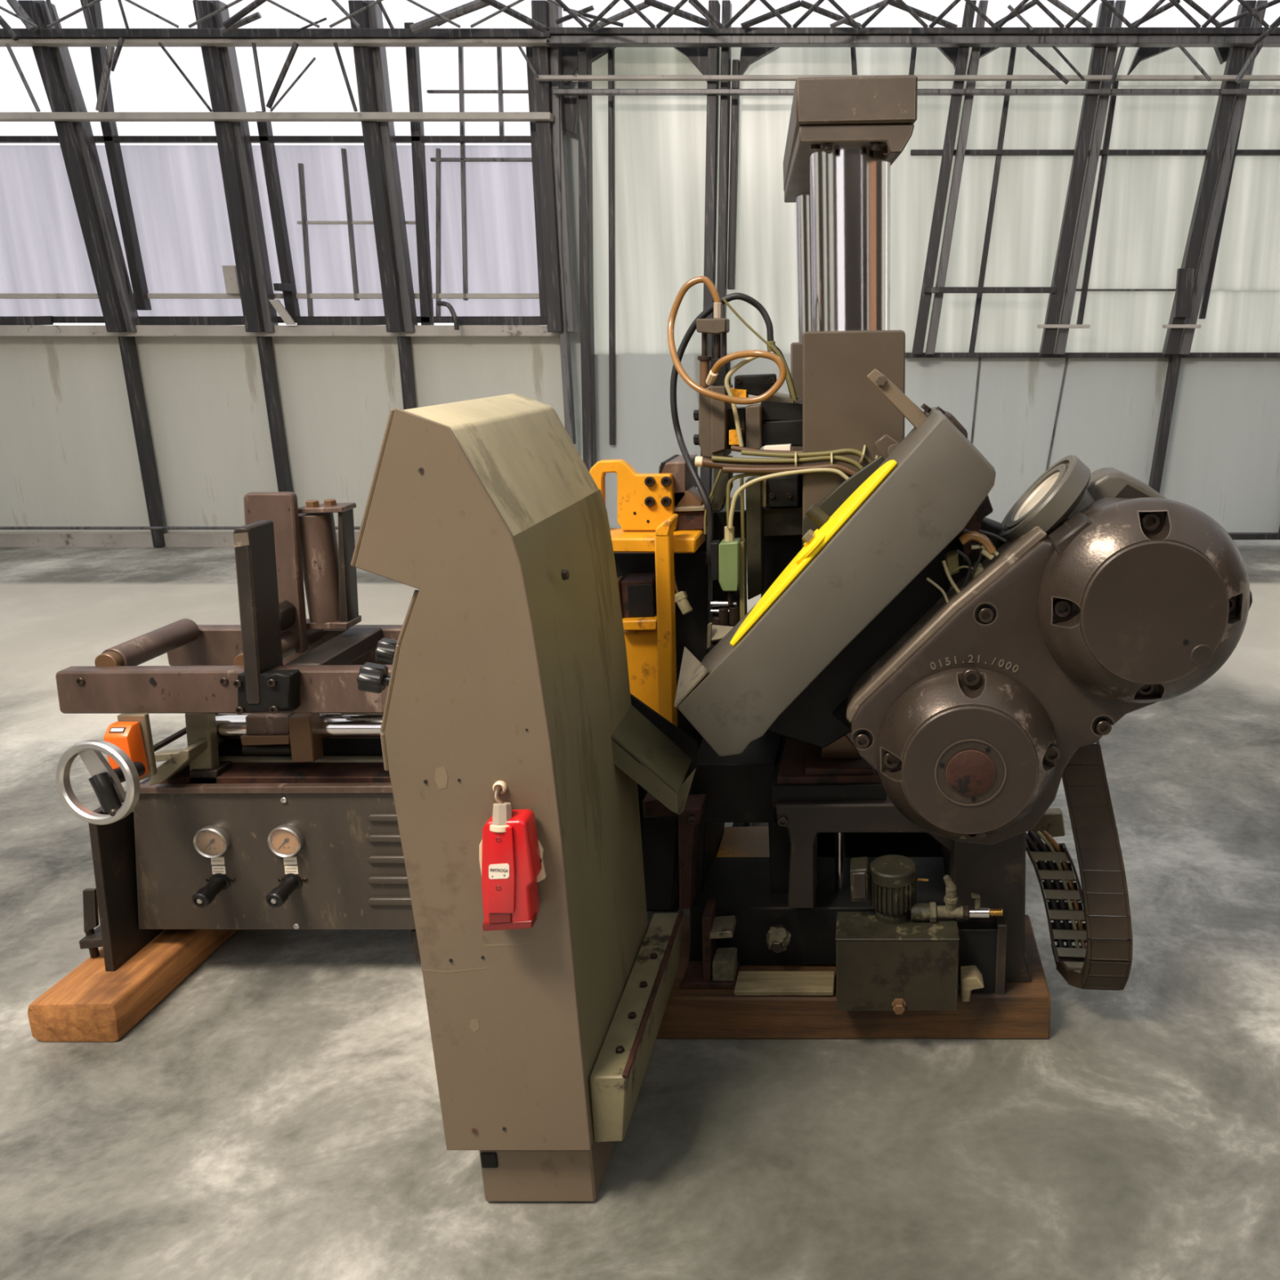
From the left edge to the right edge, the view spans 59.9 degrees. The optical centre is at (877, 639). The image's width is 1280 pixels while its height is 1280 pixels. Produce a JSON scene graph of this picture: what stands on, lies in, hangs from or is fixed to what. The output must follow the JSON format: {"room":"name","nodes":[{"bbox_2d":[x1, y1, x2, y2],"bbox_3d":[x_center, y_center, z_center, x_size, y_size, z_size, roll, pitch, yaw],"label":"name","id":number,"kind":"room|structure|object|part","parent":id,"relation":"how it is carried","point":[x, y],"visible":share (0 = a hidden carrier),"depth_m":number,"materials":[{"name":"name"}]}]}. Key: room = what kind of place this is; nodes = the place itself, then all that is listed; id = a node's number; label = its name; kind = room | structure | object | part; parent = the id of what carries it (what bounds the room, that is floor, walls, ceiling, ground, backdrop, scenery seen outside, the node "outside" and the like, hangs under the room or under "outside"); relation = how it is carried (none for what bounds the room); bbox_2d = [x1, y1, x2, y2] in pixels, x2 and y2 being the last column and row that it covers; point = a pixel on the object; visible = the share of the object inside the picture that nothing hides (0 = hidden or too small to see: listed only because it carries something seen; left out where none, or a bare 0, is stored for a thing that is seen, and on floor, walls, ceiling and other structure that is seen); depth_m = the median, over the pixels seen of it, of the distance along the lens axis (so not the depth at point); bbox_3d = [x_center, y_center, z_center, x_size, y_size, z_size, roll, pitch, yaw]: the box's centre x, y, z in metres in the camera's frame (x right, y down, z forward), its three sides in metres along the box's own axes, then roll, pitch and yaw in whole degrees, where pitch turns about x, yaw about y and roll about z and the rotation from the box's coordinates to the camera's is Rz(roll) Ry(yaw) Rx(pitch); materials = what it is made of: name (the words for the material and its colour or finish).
{"room":"industrial hall","nodes":[
{"label":"industrial hall","id":0,"kind":"room"},
{"bbox_2d":[0,0,1279,546],"bbox_3d":[-2.027,-2.518,7.051,17.298,4.081,1.162,0,16,0],"label":"wall","id":1,"kind":"structure","parent":0,"point":[1085,221],"depth_m":7.50,"materials":[{"name":"metal"}]},
{"bbox_3d":[-6.371,-1.493,7.901,1.879,1.454,0.020,0,16,0],"label":"wall panel","id":2,"kind":"part","parent":1,"relation":"part of","materials":[{"name":"white paint"}]},
{"bbox_3d":[-4.945,-1.493,7.901,1.018,1.454,0.020,0,16,0],"label":"wall panel","id":3,"kind":"part","parent":1,"relation":"part of","materials":[{"name":"white paint"}]},
{"bbox_3d":[-4.530,-2.534,7.535,0.089,0.187,0.080,0,16,0],"label":"vent motor","id":4,"kind":"part","parent":1,"relation":"part of","materials":[{"name":"grey metal"}]},
{"bbox_3d":[-6.015,-2.273,7.598,7.515,0.045,0.060,0,16,0],"label":"rail","id":5,"kind":"part","parent":1,"relation":"part of","materials":[{"name":"metal"}]},
{"bbox_3d":[-6.340,-3.403,7.281,8.253,0.037,0.060,0,16,0],"label":"rail","id":6,"kind":"part","parent":1,"relation":"part of","materials":[{"name":"metal"}]},
{"bbox_3d":[-6.044,-2.439,7.593,7.569,0.035,0.040,0,16,0],"label":"rail","id":7,"kind":"part","parent":1,"relation":"part of","materials":[{"name":"grey metal"}]},
{"bbox_3d":[-6.131,-3.444,7.051,7.983,0.044,0.080,0,16,0],"label":"rail","id":8,"kind":"part","parent":1,"relation":"part of","materials":[{"name":"grey metal"}]},
{"bbox_3d":[-5.980,-2.197,7.609,7.500,0.075,0.160,0,16,0],"label":"sill","id":9,"kind":"part","parent":1,"relation":"part of","materials":[{"name":"grey metal"}]},
{"bbox_3d":[-4.133,-2.454,7.454,0.075,0.049,0.120,0,16,0],"label":"vent motor","id":10,"kind":"part","parent":1,"relation":"part of","materials":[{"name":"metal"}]},
{"bbox_3d":[-3.937,-1.493,7.901,1.024,1.454,0.020,0,16,0],"label":"wall panel","id":11,"kind":"part","parent":1,"relation":"part of","materials":[{"name":"white paint"}]},
{"bbox_3d":[-3.628,-2.909,7.466,0.827,0.019,0.030,0,16,0],"label":"rail","id":12,"kind":"part","parent":1,"relation":"part of","materials":[{"name":"grey metal"}]},
{"bbox_3d":[-2.627,-3.703,7.233,0.826,0.018,0.030,0,16,0],"label":"rail","id":13,"kind":"part","parent":1,"relation":"part of","materials":[{"name":"grey metal"}]},
{"bbox_3d":[-2.669,-3.295,7.348,0.789,0.023,0.030,0,16,0],"label":"rail","id":14,"kind":"part","parent":1,"relation":"part of","materials":[{"name":"grey metal"}]},
{"bbox_3d":[-2.866,-1.493,7.901,1.195,1.454,0.020,0,16,0],"label":"wall panel","id":15,"kind":"part","parent":1,"relation":"part of","materials":[{"name":"white paint"}]},
{"bbox_3d":[-1.694,-1.428,7.919,1.016,1.321,0.020,0,16,0],"label":"wall panel","id":16,"kind":"part","parent":1,"relation":"part of","materials":[{"name":"white metal"}]},
{"bbox_3d":[-0.466,-1.428,7.919,1.596,1.321,0.020,0,16,0],"label":"wall panel","id":17,"kind":"part","parent":1,"relation":"part of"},
{"bbox_3d":[1.815,-3.651,6.957,8.059,0.026,0.050,0,16,0],"label":"rail","id":18,"kind":"part","parent":1,"relation":"part of","materials":[{"name":"grey metal"}]},
{"bbox_3d":[1.887,-3.591,7.020,8.017,0.031,0.060,0,16,0],"label":"rail","id":19,"kind":"part","parent":1,"relation":"part of","materials":[{"name":"grey metal"}]},
{"bbox_3d":[0.725,-1.428,7.919,1.088,1.321,0.020,0,16,0],"label":"wall panel","id":20,"kind":"part","parent":1,"relation":"part of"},
{"bbox_3d":[0.771,-2.401,7.349,0.904,0.039,0.050,0,16,0],"label":"rail","id":21,"kind":"part","parent":1,"relation":"part of","materials":[{"name":"metal"}]},
{"bbox_3d":[1.290,-2.171,7.414,0.359,0.025,0.050,0,16,0],"label":"rail","id":22,"kind":"part","parent":1,"relation":"part of","materials":[{"name":"grey metal"}]},
{"bbox_3d":[3.060,-2.046,7.693,5.728,0.036,0.080,0,16,0],"label":"rail","id":23,"kind":"part","parent":1,"relation":"part of","materials":[{"name":"metal"}]},
{"bbox_3d":[3.188,-3.331,7.322,5.922,0.033,0.060,0,16,0],"label":"rail","id":24,"kind":"part","parent":1,"relation":"part of","materials":[{"name":"metal"}]},
{"bbox_3d":[1.651,-1.428,7.919,1.034,1.321,0.020,0,16,0],"label":"wall panel","id":25,"kind":"part","parent":1,"relation":"part of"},
{"bbox_3d":[1.728,-2.481,7.592,0.925,0.015,0.020,0,16,0],"label":"rail","id":26,"kind":"part","parent":1,"relation":"part of","materials":[{"name":"grey metal"}]},
{"bbox_3d":[2.108,-2.171,7.414,0.257,0.025,0.050,0,16,0],"label":"rail","id":27,"kind":"part","parent":1,"relation":"part of","materials":[{"name":"grey metal"}]},
{"bbox_3d":[2.104,-2.379,7.345,0.106,0.319,0.050,0,16,0],"label":"column plate","id":28,"kind":"part","parent":1,"relation":"part of","materials":[{"name":"metal"}]},
{"bbox_3d":[2.626,-1.428,7.919,1.247,1.321,0.020,0,16,0],"label":"wall panel","id":29,"kind":"part","parent":1,"relation":"part of","materials":[{"name":"white metal"}]},
{"bbox_2d":[0,539,1279,1279],"bbox_3d":[-0.500,1.133,1.513,18.000,0.001,14.300,0,16,0],"label":"floor","id":30,"kind":"structure","parent":0,"point":[277,1114],"depth_m":2.19,"materials":[{"name":"concrete"}]},
{"bbox_2d":[27,928,238,1041],"bbox_3d":[-1.770,0.700,2.866,0.199,0.101,1.060,0,16,0],"label":"timber beam","id":31,"kind":"structure","parent":30,"relation":"on","point":[91,1003],"depth_m":2.42,"materials":[{"name":"brown wood"}]},
{"bbox_2d":[55,492,420,971],"bbox_3d":[-1.241,0.239,2.536,1.240,1.167,0.847,0,16,0],"label":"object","id":32,"kind":"object","parent":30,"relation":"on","point":[277,811],"visible":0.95,"depth_m":2.46,"materials":[{"name":"metal"}]},
{"bbox_3d":[-1.822,0.696,2.517,0.063,0.030,0.070,0,16,0],"label":"foot plate","id":33,"kind":"part","parent":32,"relation":"part of","materials":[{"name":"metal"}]},
{"bbox_3d":[-1.521,0.343,2.134,0.018,0.018,0.018,0,16,0],"label":"ball knob","id":34,"kind":"part","parent":32,"relation":"part of","materials":[{"name":"metal"}]},
{"bbox_3d":[-1.749,0.488,2.716,0.055,0.395,0.635,0,16,0],"label":"plate","id":35,"kind":"part","parent":32,"relation":"part of","materials":[{"name":"metal"}]},
{"bbox_3d":[-1.597,0.189,2.546,0.014,0.014,0.400,0,16,0],"label":"threaded rod","id":36,"kind":"part","parent":32,"relation":"part of","materials":[{"name":"metal"}]},
{"bbox_3d":[-1.550,0.230,2.459,0.067,0.148,0.030,0,16,0],"label":"bearing plate","id":37,"kind":"part","parent":32,"relation":"part of","materials":[{"name":"metal"}]},
{"bbox_3d":[-1.530,0.575,2.459,0.046,0.050,0.082,0,16,0],"label":"regulator knob","id":38,"kind":"part","parent":32,"relation":"part of","materials":[{"name":"black plastic"}]},
{"bbox_3d":[-1.528,0.511,2.481,0.032,0.021,0.004,0,16,0],"label":"label plate","id":39,"kind":"part","parent":32,"relation":"part of","materials":[{"name":"beige metal"}]},
{"bbox_3d":[-1.529,0.534,2.487,0.032,0.021,0.004,0,16,0],"label":"label plate","id":40,"kind":"part","parent":32,"relation":"part of","materials":[{"name":"beige metal"}]},
{"bbox_3d":[-1.193,0.105,2.317,1.142,0.100,0.045,0,16,0],"label":"rail","id":41,"kind":"part","parent":32,"relation":"part of","materials":[{"name":"metal"}]},
{"bbox_3d":[-1.304,-0.058,2.262,0.064,0.380,0.097,0,16,0],"label":"clamp plate","id":42,"kind":"part","parent":32,"relation":"part of","materials":[{"name":"metal"}]},
{"bbox_3d":[-1.204,0.436,2.745,1.084,0.362,0.550,0,16,0],"label":"panel","id":43,"kind":"part","parent":32,"relation":"part of","materials":[{"name":"grey paint"}]},
{"bbox_3d":[-1.388,-0.152,2.463,0.150,0.374,0.025,0,16,0],"label":"clamp plate","id":44,"kind":"part","parent":32,"relation":"part of","materials":[{"name":"metal"}]},
{"bbox_3d":[-1.363,0.575,2.459,0.046,0.050,0.082,0,16,0],"label":"regulator knob","id":45,"kind":"part","parent":32,"relation":"part of","materials":[{"name":"black plastic"}]},
{"bbox_3d":[-1.236,0.013,2.655,1.033,0.096,0.045,0,16,0],"label":"rail","id":46,"kind":"part","parent":32,"relation":"part of","materials":[{"name":"metal"}]},
{"bbox_3d":[-1.359,0.511,2.481,0.032,0.021,0.004,0,16,0],"label":"label plate","id":47,"kind":"part","parent":32,"relation":"part of","materials":[{"name":"beige metal"}]},
{"bbox_3d":[-1.361,0.534,2.487,0.032,0.021,0.004,0,16,0],"label":"label plate","id":48,"kind":"part","parent":32,"relation":"part of","materials":[{"name":"metal"}]},
{"bbox_3d":[-1.174,0.258,2.581,0.958,0.190,0.030,0,16,0],"label":"plate","id":49,"kind":"part","parent":32,"relation":"part of","materials":[{"name":"black metal"}]},
{"bbox_3d":[-1.108,0.201,2.498,0.855,0.059,0.059,0,16,0],"label":"guide rod","id":50,"kind":"part","parent":32,"relation":"part of","materials":[{"name":"silver metal"}]},
{"bbox_3d":[-1.168,0.288,2.553,0.940,0.024,0.024,0,16,0],"label":"guide rod","id":51,"kind":"part","parent":32,"relation":"part of","materials":[{"name":"metal"}]},
{"bbox_2d":[350,393,697,1201],"bbox_3d":[-0.618,0.278,1.951,0.510,1.402,0.635,0,16,0],"label":"cabinet","id":52,"kind":"object","parent":30,"relation":"on","point":[517,745],"visible":1,"depth_m":1.75,"materials":[{"name":"beige metal"}]},
{"bbox_3d":[-0.850,0.064,1.805,0.047,0.050,0.052,0,16,0],"label":"star knob","id":53,"kind":"part","parent":52,"relation":"part of","materials":[{"name":"black plastic"}]},
{"bbox_3d":[-0.818,0.019,1.792,0.038,0.043,0.042,-2,16,-6],"label":"star knob","id":54,"kind":"part","parent":52,"relation":"part of","materials":[{"name":"black plastic"}]},
{"bbox_3d":[-0.826,0.068,1.808,0.053,0.030,0.020,-2,16,-6],"label":"knob stem","id":55,"kind":"part","parent":52,"relation":"part of","materials":[{"name":"black plastic"}]},
{"bbox_3d":[-0.634,0.279,1.692,0.274,1.263,0.006,0,16,0],"label":"plate","id":56,"kind":"part","parent":52,"relation":"part of","materials":[{"name":"beige paint"}]},
{"bbox_2d":[479,785,546,931],"bbox_3d":[-0.581,0.340,1.679,0.102,0.226,0.072,0,16,0],"label":"switch","id":57,"kind":"object","parent":52,"relation":"attached to","point":[513,818],"depth_m":1.66,"materials":[{"name":"red plastic"}]},
{"bbox_2d":[637,75,1065,988],"bbox_3d":[-0.093,-0.245,2.778,1.083,2.034,1.318,0,16,0],"label":"frame","id":58,"kind":"object","parent":30,"relation":"on","point":[770,887],"visible":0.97,"depth_m":2.36,"materials":[{"name":"black metal"}]},
{"bbox_2d":[589,454,712,729],"bbox_3d":[-0.533,-0.089,2.524,0.278,0.670,0.352,0,16,0],"label":"bracket","id":59,"kind":"object","parent":58,"relation":"attached to","point":[663,581],"visible":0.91,"depth_m":2.45,"materials":[{"name":"yellow metal"}]},
{"bbox_3d":[-0.568,-0.330,2.437,0.208,0.159,0.030,0,16,0],"label":"hook plate","id":60,"kind":"part","parent":59,"relation":"part of","materials":[{"name":"yellow paint"}]},
{"bbox_3d":[-0.555,0.072,2.550,0.098,0.215,0.070,0,16,0],"label":"yellow panel","id":61,"kind":"part","parent":59,"relation":"part of","materials":[{"name":"paint"}]},
{"bbox_3d":[-0.472,-0.013,2.393,0.048,0.462,0.055,0,16,0],"label":"yellow post","id":62,"kind":"part","parent":59,"relation":"part of","materials":[{"name":"metal"}]},
{"bbox_3d":[-0.430,-0.316,2.503,0.073,0.012,0.130,0,16,0],"label":"jaw rail","id":63,"kind":"part","parent":59,"relation":"part of","materials":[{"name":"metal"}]},
{"bbox_3d":[-0.546,0.551,2.710,0.109,0.252,0.080,0,16,0],"label":"leg","id":64,"kind":"part","parent":58,"relation":"part of","materials":[{"name":"black metal"}]},
{"bbox_3d":[-0.413,0.473,2.397,0.059,0.245,0.080,0,16,0],"label":"post","id":65,"kind":"part","parent":58,"relation":"part of","materials":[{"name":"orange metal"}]},
{"bbox_3d":[-0.384,-0.654,2.382,0.015,0.059,0.013,0,16,0],"label":"tie rod","id":66,"kind":"part","parent":58,"relation":"part of","materials":[{"name":"metal"}]},
{"bbox_3d":[-0.378,-0.010,2.412,0.014,0.061,0.010,0,16,0],"label":"bracket leg","id":67,"kind":"part","parent":58,"relation":"part of","materials":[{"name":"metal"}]},
{"bbox_3d":[-0.365,-0.044,2.450,0.025,0.018,0.024,0,16,0],"label":"contact rod","id":68,"kind":"part","parent":58,"relation":"part of","materials":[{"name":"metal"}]},
{"bbox_3d":[-0.356,-0.650,2.383,0.017,0.067,0.014,0,16,0],"label":"tie rod","id":69,"kind":"part","parent":58,"relation":"part of","materials":[{"name":"metal"}]},
{"bbox_3d":[-0.354,-0.066,2.443,0.054,0.008,0.008,0,16,0],"label":"contact rod","id":70,"kind":"part","parent":58,"relation":"part of","materials":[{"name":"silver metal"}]},
{"bbox_3d":[-0.357,-0.360,2.465,0.048,0.121,0.060,0,16,0],"label":"ram stem","id":71,"kind":"part","parent":58,"relation":"part of","materials":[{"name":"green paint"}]},
{"bbox_3d":[-0.351,-0.054,2.447,0.025,0.039,0.024,0,16,0],"label":"contact rod","id":72,"kind":"part","parent":58,"relation":"part of","materials":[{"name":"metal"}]},
{"bbox_3d":[-0.350,-0.083,2.439,0.061,0.012,0.012,0,16,0],"label":"contact rod","id":73,"kind":"part","parent":58,"relation":"part of","materials":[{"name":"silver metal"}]},
{"bbox_3d":[-0.340,-0.650,2.383,0.012,0.067,0.010,0,16,0],"label":"tie rod","id":74,"kind":"part","parent":58,"relation":"part of","materials":[{"name":"metal"}]},
{"bbox_2d":[710,525,746,619],"bbox_3d":[-0.335,-0.148,2.420,0.076,0.222,0.041,0,16,0],"label":"switch","id":75,"kind":"object","parent":58,"relation":"attached to","point":[734,611],"depth_m":2.41,"materials":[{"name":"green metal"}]},
{"bbox_3d":[-0.358,-0.149,2.591,0.092,0.328,0.030,0,16,0],"label":"plate","id":76,"kind":"part","parent":58,"relation":"part of","materials":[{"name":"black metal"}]},
{"bbox_2d":[719,537,741,591],"bbox_3d":[-0.330,-0.170,2.404,0.048,0.112,0.060,0,16,0],"label":"switch","id":77,"kind":"object","parent":58,"relation":"attached to","point":[730,548],"depth_m":2.38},
{"bbox_3d":[-0.327,-0.056,2.446,0.025,0.043,0.024,0,16,0],"label":"contact rod","id":78,"kind":"part","parent":58,"relation":"part of","materials":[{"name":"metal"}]},
{"bbox_3d":[-0.320,-0.486,2.450,0.047,0.092,0.060,0,16,0],"label":"link plate","id":79,"kind":"part","parent":58,"relation":"part of","materials":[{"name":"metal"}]},
{"bbox_3d":[-0.304,0.559,2.671,0.206,0.021,0.400,0,16,0],"label":"opening sill","id":80,"kind":"part","parent":58,"relation":"part of","materials":[{"name":"grey metal"}]},
{"bbox_3d":[-0.230,-0.566,2.485,0.083,0.028,0.150,0,16,0],"label":"white plate","id":81,"kind":"part","parent":58,"relation":"part of","materials":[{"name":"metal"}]},
{"bbox_3d":[-0.234,-0.068,2.661,0.122,0.693,0.080,0,16,0],"label":"plate","id":82,"kind":"part","parent":58,"relation":"part of","materials":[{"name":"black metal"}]},
{"bbox_3d":[-0.105,0.261,2.587,0.250,0.052,0.560,0,16,0],"label":"slide plate","id":83,"kind":"part","parent":58,"relation":"part of","materials":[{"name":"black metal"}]},
{"bbox_3d":[-0.103,0.232,2.584,0.228,0.028,0.550,0,16,0],"label":"slide plate","id":84,"kind":"part","parent":58,"relation":"part of","materials":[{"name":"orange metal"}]},
{"bbox_3d":[-0.082,0.215,2.585,0.152,0.021,0.540,0,16,0],"label":"slide plate","id":85,"kind":"part","parent":58,"relation":"part of","materials":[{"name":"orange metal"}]},
{"bbox_3d":[-0.086,0.542,2.500,0.024,0.249,0.024,0,16,0],"label":"lift rod","id":86,"kind":"part","parent":58,"relation":"part of","materials":[{"name":"silver metal"}]},
{"bbox_3d":[-0.064,-0.228,2.361,0.203,0.381,0.029,0,16,0],"label":"swing arm","id":87,"kind":"part","parent":58,"relation":"part of","materials":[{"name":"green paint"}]},
{"bbox_3d":[0.034,-0.397,2.293,0.080,0.084,0.010,0,16,0],"label":"pivot plate","id":88,"kind":"part","parent":58,"relation":"part of","materials":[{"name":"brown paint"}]},
{"bbox_2d":[674,368,1252,844],"bbox_3d":[0.155,-0.094,2.249,1.116,0.920,0.680,0,16,0],"label":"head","id":89,"kind":"object","parent":58,"relation":"attached to","point":[966,656],"visible":1,"depth_m":2.01},
{"bbox_3d":[0.127,-0.036,2.092,0.374,0.379,0.123,0,16,0],"label":"gearbox lid","id":90,"kind":"part","parent":89,"relation":"part of","materials":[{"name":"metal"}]},
{"bbox_3d":[0.553,-0.229,2.221,0.288,0.248,0.100,0,16,0],"label":"motor","id":91,"kind":"part","parent":89,"relation":"part of","materials":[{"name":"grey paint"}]},
{"bbox_3d":[0.553,-0.182,2.179,0.241,0.272,0.004,0,16,0],"label":"motor","id":92,"kind":"part","parent":89,"relation":"part of","materials":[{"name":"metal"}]},
{"bbox_2d":[1026,740,1133,990],"bbox_3d":[0.445,0.490,2.367,0.152,0.581,0.303,-5,17,-18],"label":"chain","id":93,"kind":"object","parent":58,"relation":"hanging from","point":[1105,962],"visible":0.98,"depth_m":2.29,"materials":[{"name":"brown plastic"}]},
{"bbox_2d":[656,914,1050,1039],"bbox_3d":[-0.083,0.788,2.533,0.934,0.113,0.350,0,16,0],"label":"timber beam","id":94,"kind":"structure","parent":30,"relation":"on","point":[1024,1011],"depth_m":2.37,"materials":[{"name":"brown wood"}]},
{"bbox_2d":[733,971,835,995],"bbox_3d":[-0.206,0.766,2.392,0.219,0.012,0.080,0,16,0],"label":"wood board","id":95,"kind":"object","parent":94,"relation":"on","point":[748,983],"visible":1,"depth_m":2.38,"materials":[{"name":"beige wood"}]},
{"bbox_2d":[835,854,1007,1014],"bbox_3d":[0.096,0.635,2.294,0.368,0.315,0.166,0,16,0],"label":"hydraulic pump unit","id":96,"kind":"object","parent":94,"relation":"on","point":[902,955],"visible":0.99,"depth_m":2.26,"materials":[{"name":"green paint"}]},
{"bbox_3d":[0.034,0.536,2.301,0.099,0.122,0.099,0,16,0],"label":"pump motor","id":97,"kind":"part","parent":96,"relation":"part of","materials":[{"name":"metal"}]},
{"bbox_3d":[0.042,0.609,2.279,0.258,0.005,0.112,0,16,0],"label":"tank lid","id":98,"kind":"part","parent":96,"relation":"part of","materials":[{"name":"metal"}]},
{"bbox_3d":[0.042,0.692,2.303,0.256,0.170,0.110,0,16,0],"label":"tank","id":99,"kind":"part","parent":96,"relation":"part of","materials":[{"name":"grey metal"}]},
{"bbox_2d":[910,902,930,921],"bbox_3d":[0.095,0.583,2.293,0.048,0.038,0.038,0,16,0],"label":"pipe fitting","id":100,"kind":"object","parent":96,"relation":"attached to","point":[919,912],"depth_m":2.28,"materials":[{"name":"metal"}]},
{"bbox_3d":[0.210,0.545,2.283,0.019,0.012,0.010,0,16,0],"label":"valve lever","id":101,"kind":"part","parent":96,"relation":"part of","materials":[{"name":"metal"}]},
{"bbox_3d":[0.214,0.568,2.289,0.012,0.032,0.011,0,16,0],"label":"valve stem","id":102,"kind":"part","parent":96,"relation":"part of","materials":[{"name":"metal"}]},
{"bbox_2d":[968,906,990,918],"bbox_3d":[0.218,0.583,2.293,0.044,0.025,0.025,0,16,0],"label":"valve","id":103,"kind":"object","parent":96,"relation":"attached to","point":[975,912],"depth_m":2.28,"materials":[{"name":"silver metal"}]},
{"bbox_2d":[959,964,983,1001],"bbox_3d":[0.203,0.741,2.312,0.050,0.061,0.050,0,16,0],"label":"wedge","id":104,"kind":"object","parent":94,"relation":"on","point":[971,978],"visible":1,"depth_m":2.29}
]}

